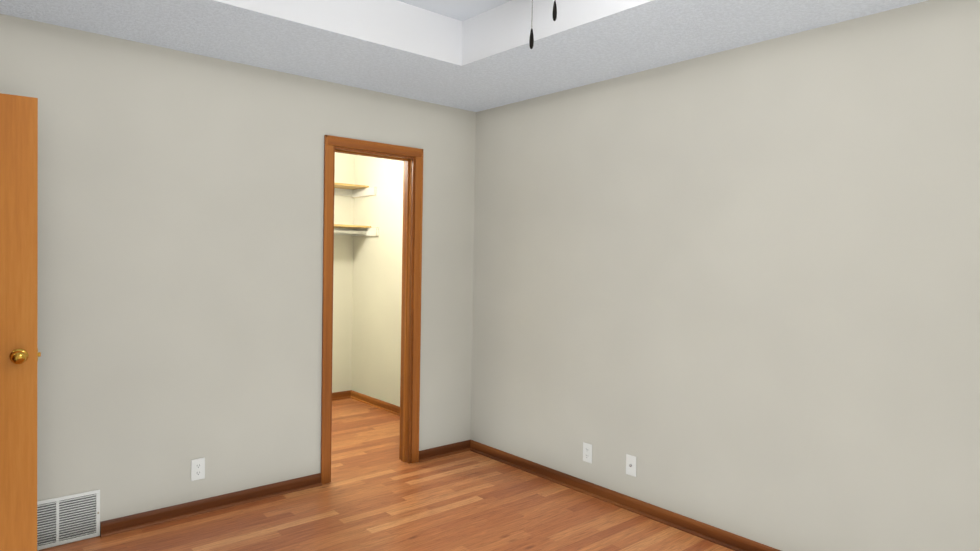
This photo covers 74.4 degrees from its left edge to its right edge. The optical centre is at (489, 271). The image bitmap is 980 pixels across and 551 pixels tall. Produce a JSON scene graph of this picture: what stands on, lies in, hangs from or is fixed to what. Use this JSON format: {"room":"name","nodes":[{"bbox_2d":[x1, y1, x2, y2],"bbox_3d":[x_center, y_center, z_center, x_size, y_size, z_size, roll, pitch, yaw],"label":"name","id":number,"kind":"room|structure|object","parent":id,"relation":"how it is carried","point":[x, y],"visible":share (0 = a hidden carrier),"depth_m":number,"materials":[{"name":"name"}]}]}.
{"room":"empty bedroom","nodes":[
{"label":"empty bedroom","id":0,"kind":"room"},
{"bbox_2d":[0,14,475,550],"bbox_3d":[-1.389,0.075,3.648,3.777,2.440,0.115,0,2,-41],"label":"wall","id":1,"kind":"structure","parent":0,"point":[180,246],"depth_m":3.42,"materials":[{"name":"paint"}]},
{"bbox_2d":[0,93,40,550],"bbox_3d":[-2.316,0.266,2.637,0.786,2.050,0.169,0,2,-35],"label":"door","id":2,"kind":"structure","parent":1,"relation":"in","point":[20,354],"depth_m":2.80,"materials":[{"name":"brown wood"}]},
{"bbox_2d":[37,489,99,549],"bbox_3d":[-2.012,1.180,3.070,0.272,0.228,0.008,0,2,-41],"label":"air vent","id":3,"kind":"object","parent":1,"relation":"in","point":[65,519],"visible":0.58,"depth_m":3.07,"materials":[{"name":"white plastic"}]},
{"bbox_2d":[191,457,204,480],"bbox_3d":[-1.563,1.059,3.454,0.070,0.114,0.007,0,2,-41],"label":"outlet","id":4,"kind":"object","parent":1,"relation":"attached to","point":[197,469],"visible":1,"depth_m":3.45,"materials":[{"name":"white plastic"}]},
{"bbox_2d":[100,473,321,537],"bbox_3d":[-1.464,1.262,3.534,1.162,0.070,0.026,0,2,-41],"label":"baseboard","id":5,"kind":"structure","parent":1,"relation":"attached to","point":[180,511],"depth_m":3.47,"materials":[{"name":"brown wood"}]},
{"bbox_2d":[321,135,423,484],"bbox_3d":[-0.783,0.235,4.178,0.714,2.117,0.151,0,2,-41],"label":"trim","id":6,"kind":"structure","parent":1,"relation":"attached to","point":[411,158],"depth_m":4.32,"materials":[{"name":"brown wood"}]},
{"bbox_2d":[419,440,467,461],"bbox_3d":[-0.322,1.259,4.523,0.430,0.070,0.026,0,2,-41],"label":"baseboard","id":7,"kind":"structure","parent":1,"relation":"attached to","point":[459,447],"depth_m":4.52,"materials":[{"name":"brown wood"}]},
{"bbox_2d":[332,152,403,406],"bbox_3d":[-1.506,0.002,4.965,2.230,2.520,2.033,0,2,-41],"label":"wall","id":8,"kind":"structure","parent":0,"point":[367,304],"depth_m":6.06,"materials":[{"name":"paint"}]},
{"bbox_2d":[332,390,349,400],"bbox_3d":[-2.108,1.201,5.665,2.000,0.070,0.026,0,2,-41],"label":"baseboard","id":9,"kind":"structure","parent":8,"relation":"attached to","point":[343,394],"depth_m":6.24,"materials":[{"name":"brown wood"}]},
{"bbox_2d":[334,182,378,236],"bbox_3d":[-1.932,-0.477,5.456,1.999,0.656,0.474,0,2,-41],"label":"closet shelving","id":10,"kind":"object","parent":8,"relation":"attached to","point":[352,190],"visible":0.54,"depth_m":6.04,"materials":[{"name":"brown wood"}]},
{"bbox_2d":[350,390,399,415],"bbox_3d":[-0.734,1.227,5.586,0.026,0.070,1.890,0,2,-41],"label":"baseboard","id":11,"kind":"structure","parent":8,"relation":"attached to","point":[378,403],"depth_m":5.95,"materials":[{"name":"brown wood"}]},
{"bbox_2d":[38,398,733,550],"bbox_3d":[-0.983,1.365,2.244,5.377,0.060,6.910,0,2,-41],"label":"floor","id":12,"kind":"structure","parent":0,"point":[376,493],"depth_m":3.47,"materials":[{"name":"laminate"}]},
{"bbox_2d":[0,0,927,111],"bbox_3d":[0.137,-1.235,1.768,3.630,0.320,4.877,0,2,-41],"label":"ceiling","id":13,"kind":"structure","parent":0,"point":[475,55],"depth_m":3.15,"materials":[{"name":"paint"}]},
{"bbox_2d":[529,0,556,48],"bbox_3d":[0.163,-0.947,1.735,1.370,0.733,1.335,0,2,-41],"label":"fan","id":14,"kind":"object","parent":13,"relation":"hanging from","point":[531,39],"visible":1,"depth_m":1.68,"materials":[{"name":"metal"}]},
{"bbox_2d":[471,0,979,550],"bbox_3d":[1.480,0.142,2.907,0.115,2.440,4.762,0,2,-41],"label":"wall","id":15,"kind":"structure","parent":0,"point":[737,290],"depth_m":3.06,"materials":[{"name":"paint"}]},
{"bbox_2d":[583,442,591,463],"bbox_3d":[0.582,1.083,3.854,0.007,0.114,0.070,0,2,-41],"label":"outlet","id":16,"kind":"object","parent":15,"relation":"attached to","point":[587,452],"visible":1,"depth_m":3.85,"materials":[{"name":"white plastic"}]},
{"bbox_2d":[468,440,780,550],"bbox_3d":[1.369,1.325,2.932,0.026,0.070,4.647,0,2,-41],"label":"baseboard","id":17,"kind":"structure","parent":15,"relation":"attached to","point":[723,538],"depth_m":3.62,"materials":[{"name":"brown wood"}]},
{"bbox_2d":[626,454,636,476],"bbox_3d":[0.787,1.086,3.611,0.016,0.114,0.070,0,2,-41],"label":"cable jack","id":18,"kind":"object","parent":15,"relation":"attached to","point":[631,465],"visible":1,"depth_m":3.61,"materials":[{"name":"white plastic"}]}
]}

